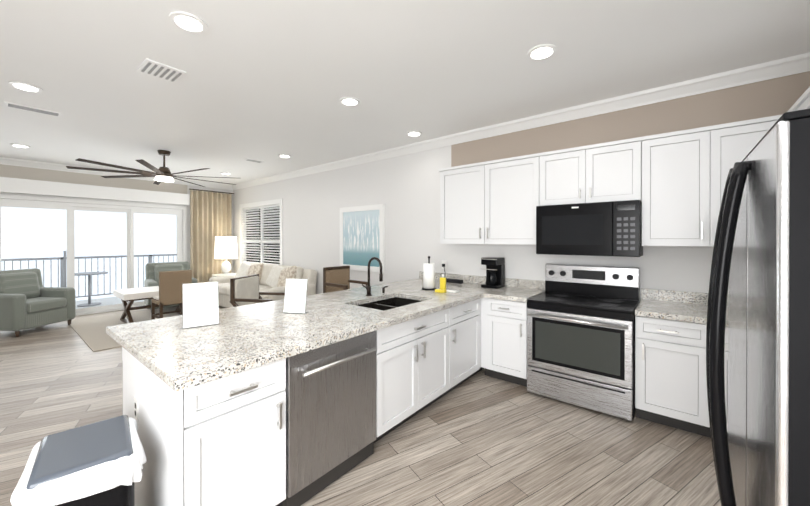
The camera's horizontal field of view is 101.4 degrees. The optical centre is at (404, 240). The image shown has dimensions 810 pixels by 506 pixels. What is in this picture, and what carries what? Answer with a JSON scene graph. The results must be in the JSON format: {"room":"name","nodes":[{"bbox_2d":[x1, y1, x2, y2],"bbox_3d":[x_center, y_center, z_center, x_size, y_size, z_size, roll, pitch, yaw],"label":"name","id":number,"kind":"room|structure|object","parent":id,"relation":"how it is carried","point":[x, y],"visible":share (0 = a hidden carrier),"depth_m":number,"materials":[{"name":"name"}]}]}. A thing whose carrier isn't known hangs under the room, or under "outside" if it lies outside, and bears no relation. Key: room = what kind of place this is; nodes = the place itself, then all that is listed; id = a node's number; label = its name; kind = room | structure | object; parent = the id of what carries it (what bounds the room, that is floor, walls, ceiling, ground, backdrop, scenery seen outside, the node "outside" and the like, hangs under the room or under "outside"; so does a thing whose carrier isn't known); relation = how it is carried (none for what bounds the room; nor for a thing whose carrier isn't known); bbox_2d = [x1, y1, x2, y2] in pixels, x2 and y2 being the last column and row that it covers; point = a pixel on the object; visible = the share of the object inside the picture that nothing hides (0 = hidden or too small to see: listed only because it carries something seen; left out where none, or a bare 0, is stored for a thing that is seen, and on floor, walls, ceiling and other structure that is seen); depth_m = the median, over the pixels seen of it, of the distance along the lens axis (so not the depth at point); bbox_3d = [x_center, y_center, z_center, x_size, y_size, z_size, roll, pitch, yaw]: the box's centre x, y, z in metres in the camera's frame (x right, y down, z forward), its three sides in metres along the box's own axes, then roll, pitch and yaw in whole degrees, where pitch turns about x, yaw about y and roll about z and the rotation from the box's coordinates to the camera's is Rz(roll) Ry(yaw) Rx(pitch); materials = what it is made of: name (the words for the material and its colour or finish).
{"room":"kitchen and living room","nodes":[
{"label":"kitchen and living room","id":0,"kind":"room"},
{"bbox_2d":[0,185,232,272],"bbox_3d":[-6.673,0.024,6.196,0.150,2.900,6.950,0,0,39],"label":"wall","id":1,"kind":"structure","parent":0,"point":[188,211],"depth_m":7.91,"materials":[{"name":"paint"}]},
{"bbox_2d":[1,251,176,308],"bbox_3d":[-7.237,0.895,7.330,2.150,1.350,8.500,0,0,39],"label":"balcony","id":2,"kind":"object","parent":1,"relation":"attached to","point":[89,302],"depth_m":7.86,"materials":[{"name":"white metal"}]},
{"bbox_2d":[0,194,186,315],"bbox_3d":[-6.461,0.338,6.411,0.130,2.270,3.890,0,0,39],"label":"door","id":3,"kind":"structure","parent":1,"relation":"in","point":[179,212],"depth_m":6.74,"materials":[{"name":"white"}]},
{"bbox_2d":[0,164,186,193],"bbox_3d":[-6.947,-1.205,5.731,0.004,0.260,5.590,0,0,39],"label":"paint","id":4,"kind":"object","parent":1,"relation":"attached to","point":[11,171],"visible":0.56,"depth_m":6.51,"materials":[{"name":"beige paint"}]},
{"bbox_2d":[0,177,188,204],"bbox_3d":[-6.374,-0.952,6.291,0.149,0.250,3.980,0,0,39],"label":"box","id":5,"kind":"object","parent":1,"relation":"attached to","point":[27,186],"visible":1,"depth_m":6.42,"materials":[{"name":"white paint"}]},
{"bbox_2d":[189,189,233,282],"bbox_3d":[-4.773,0.110,8.234,0.112,2.672,1.030,0,0,39],"label":"drape","id":6,"kind":"object","parent":5,"relation":"hanging from","point":[210,215],"visible":0.69,"depth_m":8.11,"materials":[{"name":"fabric"}]},
{"bbox_2d":[0,157,231,189],"bbox_3d":[-6.589,-1.369,6.109,0.085,0.115,6.450,0,0,39],"label":"crown molding","id":7,"kind":"structure","parent":1,"relation":"attached to","point":[3,160],"depth_m":6.45,"materials":[{"name":"white wood"}]},
{"bbox_2d":[0,306,720,505],"bbox_3d":[-2.729,1.514,3.007,10.300,0.060,6.950,0,0,39],"label":"floor","id":8,"kind":"structure","parent":0,"point":[480,438],"depth_m":2.42,"materials":[{"name":"brown wood"}]},
{"bbox_2d":[0,268,75,336],"bbox_3d":[-6.242,0.985,5.471,0.874,0.982,0.856,0,0,7],"label":"armchair","id":9,"kind":"object","parent":8,"relation":"on","point":[28,300],"visible":1,"depth_m":5.40,"materials":[{"name":"fabric"}]},
{"bbox_2d":[10,415,145,505],"bbox_3d":[-1.334,1.168,1.389,0.382,0.645,0.497,0,0,-42],"label":"trash can","id":10,"kind":"object","parent":8,"relation":"on","point":[99,463],"visible":1,"depth_m":1.29,"materials":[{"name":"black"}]},
{"bbox_2d":[70,306,179,351],"bbox_3d":[-4.471,1.468,6.020,2.600,0.012,2.100,0,0,39],"label":"rug","id":11,"kind":"object","parent":8,"relation":"on","point":[93,334],"visible":0.43,"depth_m":5.70,"materials":[{"name":"carpet"}]},
{"bbox_2d":[113,286,179,323],"bbox_3d":[-4.647,1.181,6.200,0.800,0.560,1.100,0,0,39],"label":"coffee table","id":12,"kind":"object","parent":11,"relation":"on","point":[130,295],"visible":0.44,"depth_m":5.85,"materials":[{"name":"white wood"}]},
{"bbox_2d":[151,270,191,319],"bbox_3d":[-4.026,0.994,5.722,0.484,0.962,0.468,0,0,39],"label":"wicker chair","id":13,"kind":"object","parent":11,"relation":"on","point":[170,286],"visible":0.65,"depth_m":5.54,"materials":[{"name":"brown wood"}]},
{"bbox_2d":[144,262,196,308],"bbox_3d":[-5.054,0.979,7.153,0.856,0.982,0.874,0,0,-43],"label":"armchair","id":14,"kind":"object","parent":8,"relation":"on","point":[152,270],"visible":0.27,"depth_m":7.11,"materials":[{"name":"fabric"}]},
{"bbox_2d":[122,347,285,505],"bbox_3d":[-1.150,1.051,1.864,0.949,0.874,0.501,0,0,39],"label":"base cabinet","id":15,"kind":"object","parent":8,"relation":"on","point":[220,442],"depth_m":1.56,"materials":[{"name":"white wood"}]},
{"bbox_2d":[212,273,235,276],"bbox_3d":[-4.379,1.147,8.119,0.600,0.640,0.600,0,0,39],"label":"side table","id":16,"kind":"object","parent":8,"relation":"on","point":[219,275],"visible":0.29,"depth_m":8.03,"materials":[{"name":"white wood"}]},
{"bbox_2d":[214,236,237,273],"bbox_3d":[-4.379,0.366,8.116,0.510,0.920,0.510,0,0,39],"label":"table lamp","id":17,"kind":"object","parent":16,"relation":"on","point":[225,247],"visible":1,"depth_m":7.93,"materials":[{"name":"white ceramic"}]},
{"bbox_2d":[230,274,284,306],"bbox_3d":[-2.106,1.010,4.916,0.634,0.944,0.630,0,0,9],"label":"accent chair","id":18,"kind":"object","parent":8,"relation":"on","point":[244,290],"visible":0.56,"depth_m":4.86,"materials":[{"name":"beige fabric"}]},
{"bbox_2d":[209,261,316,307],"bbox_3d":[-2.992,0.976,6.813,2.700,0.991,0.987,0,0,39],"label":"sofa","id":19,"kind":"object","parent":8,"relation":"on","point":[272,277],"visible":0.4,"depth_m":6.60,"materials":[{"name":"fabric"}]},
{"bbox_2d":[323,265,367,292],"bbox_3d":[-0.759,0.915,4.325,0.440,1.130,0.420,0,0,39],"label":"bar stool","id":20,"kind":"object","parent":8,"relation":"on","point":[336,278],"visible":0.44,"depth_m":4.38,"materials":[{"name":"brown wood"}]},
{"bbox_2d":[374,321,405,442],"bbox_3d":[-0.487,1.049,2.684,0.949,0.874,0.350,0,0,39],"label":"base cabinet","id":21,"kind":"object","parent":8,"relation":"on","point":[391,340],"depth_m":2.42,"materials":[{"name":"white wood"}]},
{"bbox_2d":[276,331,375,505],"bbox_3d":[-0.636,1.047,2.205,0.701,0.856,0.670,0,0,39],"label":"dishwasher","id":22,"kind":"object","parent":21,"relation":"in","point":[330,389],"visible":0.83,"depth_m":1.96,"materials":[{"name":"silver metal"}]},
{"bbox_2d":[406,321,433,412],"bbox_3d":[-0.134,1.159,3.112,0.539,0.650,0.759,0,0,39],"label":"base cabinet","id":23,"kind":"object","parent":8,"relation":"on","point":[419,337],"depth_m":2.67,"materials":[{"name":"white wood"}]},
{"bbox_2d":[409,298,481,396],"bbox_3d":[0.261,1.046,3.585,0.920,0.874,0.547,0,0,39],"label":"base cabinet","id":24,"kind":"object","parent":8,"relation":"on","point":[457,329],"depth_m":3.14,"materials":[{"name":"white wood"}]},
{"bbox_2d":[106,271,505,391],"bbox_3d":[-0.346,0.537,3.109,1.350,0.145,3.482,0,0,39],"label":"countertop","id":25,"kind":"structure","parent":24,"relation":"on","point":[170,352],"depth_m":2.11,"materials":[{"name":"beige stone"}]},
{"bbox_2d":[182,281,218,328],"bbox_3d":[-1.357,0.424,2.206,0.208,0.286,0.074,0,0,-37],"label":"card stand","id":26,"kind":"object","parent":25,"relation":"on","point":[200,304],"visible":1,"depth_m":2.19,"materials":[{"name":"white paper"}]},
{"bbox_2d":[283,278,307,313],"bbox_3d":[-0.852,0.432,2.596,0.188,0.266,0.074,0,0,11],"label":"card stand","id":27,"kind":"object","parent":25,"relation":"on","point":[295,296],"visible":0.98,"depth_m":2.58,"materials":[{"name":"white paper"}]},
{"bbox_2d":[362,257,387,295],"bbox_3d":[-0.267,0.364,3.378,0.219,0.397,0.338,0,0,39],"label":"faucet","id":28,"kind":"object","parent":25,"relation":"on","point":[368,288],"visible":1,"depth_m":3.35,"materials":[{"name":"grey metal"}]},
{"bbox_2d":[356,297,420,310],"bbox_3d":[-0.134,0.715,3.111,0.524,0.209,0.744,0,0,39],"label":"sink","id":29,"kind":"object","parent":25,"relation":"in","point":[389,303],"depth_m":3.40,"materials":[{"name":"grey metal"}]},
{"bbox_2d":[435,289,458,292],"bbox_3d":[0.451,0.546,3.595,0.200,0.030,0.170,0,0,39],"label":"sponge","id":30,"kind":"object","parent":25,"relation":"on","point":[442,291],"visible":1,"depth_m":3.56,"materials":[{"name":"yellow plastic"}]},
{"bbox_2d":[481,257,504,288],"bbox_3d":[1.045,0.383,3.962,0.202,0.355,0.270,0,0,39],"label":"coffee maker","id":31,"kind":"object","parent":25,"relation":"on","point":[495,272],"visible":1,"depth_m":3.92,"materials":[{"name":"black plastic"}]},
{"bbox_2d":[398,274,481,286],"bbox_3d":[0.484,0.534,3.874,0.480,0.145,1.247,0,0,39],"label":"countertop","id":32,"kind":"structure","parent":24,"relation":"on","point":[452,276],"depth_m":4.46,"materials":[{"name":"beige stone"}]},
{"bbox_2d":[422,256,435,289],"bbox_3d":[0.276,0.370,3.807,0.170,0.381,0.170,0,0,39],"label":"paper towel holder","id":33,"kind":"object","parent":32,"relation":"on","point":[428,275],"visible":1,"depth_m":3.75,"materials":[{"name":"black"}]},
{"bbox_2d":[440,274,445,289],"bbox_3d":[0.430,0.473,3.759,0.070,0.175,0.040,0,0,39],"label":"dish soap","id":34,"kind":"object","parent":32,"relation":"on","point":[442,282],"visible":0.85,"depth_m":3.74,"materials":[{"name":"yellow plastic"}]},
{"bbox_2d":[442,264,462,283],"bbox_3d":[0.624,0.443,4.451,0.370,0.230,0.158,0,0,39],"label":"power strip","id":35,"kind":"object","parent":32,"relation":"on","point":[459,281],"visible":0.88,"depth_m":4.35,"materials":[{"name":"black plastic"}]},
{"bbox_2d":[482,297,527,386],"bbox_3d":[1.211,1.045,3.660,0.502,0.874,0.667,0,0,39],"label":"base cabinet","id":36,"kind":"object","parent":8,"relation":"on","point":[504,322],"depth_m":3.40,"materials":[{"name":"white wood"}]},
{"bbox_2d":[486,278,544,302],"bbox_3d":[1.227,0.535,3.630,0.442,0.145,0.692,0,0,39],"label":"countertop","id":37,"kind":"structure","parent":36,"relation":"on","point":[518,290],"depth_m":3.72,"materials":[{"name":"beige stone"}]},
{"bbox_2d":[527,264,639,420],"bbox_3d":[1.704,0.874,3.180,0.852,1.220,0.776,0,0,39],"label":"range","id":38,"kind":"object","parent":8,"relation":"on","point":[581,335],"visible":1,"depth_m":2.97,"materials":[{"name":"silver metal"}]},
{"bbox_2d":[635,316,725,437],"bbox_3d":[2.279,1.048,2.796,0.510,0.874,0.667,0,0,39],"label":"base cabinet","id":39,"kind":"object","parent":8,"relation":"on","point":[671,378],"depth_m":2.56,"materials":[{"name":"white wood"}]},
{"bbox_2d":[726,327,727,433],"bbox_3d":[2.365,1.051,1.900,0.686,0.874,0.657,0,0,39],"label":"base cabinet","id":40,"kind":"object","parent":8,"relation":"on","point":[726,327],"depth_m":2.37,"materials":[{"name":"white wood"}]},
{"bbox_2d":[635,288,727,326],"bbox_3d":[2.300,0.538,2.766,0.582,0.145,0.686,0,0,39],"label":"countertop","id":41,"kind":"structure","parent":40,"relation":"on","point":[684,306],"depth_m":2.83,"materials":[{"name":"beige stone"}]},
{"bbox_2d":[706,109,809,505],"bbox_3d":[1.454,0.592,0.947,0.880,1.800,0.915,0,0,39],"label":"refrigerator","id":42,"kind":"object","parent":8,"relation":"on","point":[760,265],"visible":1,"depth_m":0.91,"materials":[{"name":"silver metal"}]},
{"bbox_2d":[0,0,809,184],"bbox_3d":[-2.729,-1.456,2.997,10.300,0.080,6.950,0,0,39],"label":"ceiling","id":43,"kind":"structure","parent":0,"point":[267,82],"depth_m":2.70,"materials":[{"name":"paint"}]},
{"bbox_2d":[10,143,30,147],"bbox_3d":[-5.763,-1.415,4.971,0.209,0.015,0.209,0,0,-6],"label":"recessed light","id":44,"kind":"object","parent":43,"relation":"in","point":[16,145],"depth_m":4.95,"materials":[{"name":"white"}]},
{"bbox_2d":[8,81,42,92],"bbox_3d":[-3.484,-1.408,3.049,0.209,0.015,0.209,0,0,-6],"label":"recessed light","id":45,"kind":"object","parent":43,"relation":"in","point":[16,84],"depth_m":3.03,"materials":[{"name":"white"}]},
{"bbox_2d":[4,101,61,116],"bbox_3d":[-3.998,-1.409,3.575,0.140,0.016,0.410,0,0,39],"label":"ceiling vent","id":46,"kind":"object","parent":43,"relation":"in","point":[9,104],"depth_m":3.55,"materials":[{"name":"white metal"}]},
{"bbox_2d":[66,150,235,186],"bbox_3d":[-3.838,-1.188,5.322,2.219,0.470,2.195,0,0,39],"label":"ceiling fan","id":47,"kind":"object","parent":43,"relation":"hanging from","point":[162,174],"visible":1,"depth_m":5.15,"materials":[{"name":"brown metal"}]},
{"bbox_2d":[137,58,185,82],"bbox_3d":[-2.029,-1.406,2.765,0.280,0.016,0.270,0,0,39],"label":"ceiling vent","id":48,"kind":"object","parent":43,"relation":"in","point":[160,70],"depth_m":2.75,"materials":[{"name":"white metal"}]},
{"bbox_2d":[169,11,207,33],"bbox_3d":[-1.398,-1.405,2.145,0.209,0.015,0.209,0,0,-6],"label":"recessed light","id":49,"kind":"object","parent":43,"relation":"in","point":[188,22],"depth_m":2.13,"materials":[{"name":"white"}]},
{"bbox_2d":[244,158,263,162],"bbox_3d":[-2.690,-1.417,5.906,0.120,0.016,0.300,0,0,39],"label":"ceiling vent","id":50,"kind":"object","parent":43,"relation":"in","point":[247,159],"depth_m":5.87,"materials":[{"name":"white metal"}]},
{"bbox_2d":[278,154,290,157],"bbox_3d":[-2.023,-1.417,5.585,0.209,0.015,0.209,0,0,-6],"label":"recessed light","id":51,"kind":"object","parent":43,"relation":"in","point":[280,155],"depth_m":5.57,"materials":[{"name":"white"}]},
{"bbox_2d":[339,97,359,105],"bbox_3d":[-0.560,-1.409,3.371,0.209,0.015,0.209,0,0,-6],"label":"recessed light","id":52,"kind":"object","parent":43,"relation":"in","point":[347,101],"depth_m":3.35,"materials":[{"name":"white"}]},
{"bbox_2d":[406,131,421,136],"bbox_3d":[0.120,-1.413,4.403,0.209,0.015,0.209,0,0,-6],"label":"recessed light","id":53,"kind":"object","parent":43,"relation":"in","point":[411,133],"depth_m":4.37,"materials":[{"name":"white"}]},
{"bbox_2d":[527,44,556,60],"bbox_3d":[1.026,-1.406,2.486,0.209,0.015,0.209,0,0,-6],"label":"recessed light","id":54,"kind":"object","parent":43,"relation":"in","point":[543,51],"depth_m":2.47,"materials":[{"name":"white"}]},
{"bbox_2d":[233,145,728,299],"bbox_3d":[-0.531,0.025,5.598,10.150,2.900,0.150,0,0,39],"label":"wall","id":55,"kind":"structure","parent":0,"point":[405,189],"depth_m":5.08,"materials":[{"name":"paint"}]},
{"bbox_2d":[239,198,282,264],"bbox_3d":[-3.420,0.028,7.869,2.040,1.880,0.135,0,0,39],"label":"window","id":56,"kind":"structure","parent":55,"relation":"in","point":[262,232],"depth_m":7.83,"materials":[{"name":"white wood"}]},
{"bbox_2d":[340,204,384,272],"bbox_3d":[-0.753,-0.035,5.657,1.070,1.100,0.033,0,0,39],"label":"framed picture","id":57,"kind":"object","parent":55,"relation":"attached to","point":[380,208],"visible":0.83,"depth_m":5.45,"materials":[{"name":"white wood"}]},
{"bbox_2d":[343,210,378,266],"bbox_3d":[-0.750,-0.035,5.661,0.900,0.930,0.018,0,0,39],"label":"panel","id":58,"kind":"object","parent":57,"relation":"attached to","point":[360,238],"visible":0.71,"depth_m":5.64,"materials":[{"name":"fabric"}]},
{"bbox_2d":[438,153,541,244],"bbox_3d":[1.035,-0.437,4.017,1.240,0.965,0.326,0,0,39],"label":"upper cabinet","id":59,"kind":"object","parent":55,"relation":"attached to","point":[494,201],"depth_m":3.84,"materials":[{"name":"white wood"}]},
{"bbox_2d":[232,52,809,189],"bbox_3d":[-0.664,-1.367,5.548,10.000,0.115,0.085,0,0,39],"label":"crown molding","id":60,"kind":"structure","parent":55,"relation":"attached to","point":[792,65],"depth_m":3.42,"materials":[{"name":"white wood"}]},
{"bbox_2d":[538,137,637,205],"bbox_3d":[1.860,-0.637,3.348,0.876,0.560,0.326,0,0,39],"label":"upper cabinet","id":61,"kind":"object","parent":55,"relation":"attached to","point":[608,171],"depth_m":3.19,"materials":[{"name":"white wood"}]},
{"bbox_2d":[536,200,642,256],"bbox_3d":[1.819,-0.104,3.299,0.869,0.496,0.441,0,0,39],"label":"microwave","id":62,"kind":"object","parent":61,"relation":"attached to","point":[612,228],"visible":1,"depth_m":3.09,"materials":[{"name":"black metal"}]},
{"bbox_2d":[451,71,809,166],"bbox_3d":[1.047,-1.118,2.386,3.360,0.410,2.850,0,0,39],"label":"soffit","id":63,"kind":"object","parent":55,"relation":"attached to","point":[771,97],"visible":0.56,"depth_m":3.17,"materials":[{"name":"beige paint"}]},
{"bbox_2d":[638,116,773,246],"bbox_3d":[2.524,-0.432,2.768,0.880,0.965,0.394,0,0,39],"label":"upper cabinet","id":64,"kind":"object","parent":55,"relation":"attached to","point":[674,183],"depth_m":2.75,"materials":[{"name":"white wood"}]},
{"bbox_2d":[774,87,809,123],"bbox_3d":[2.633,-0.430,2.013,0.415,0.965,0.818,0,0,39],"label":"upper cabinet","id":65,"kind":"object","parent":0,"relation":"attached to","point":[803,102],"depth_m":2.11,"materials":[{"name":"white wood"}]}
]}

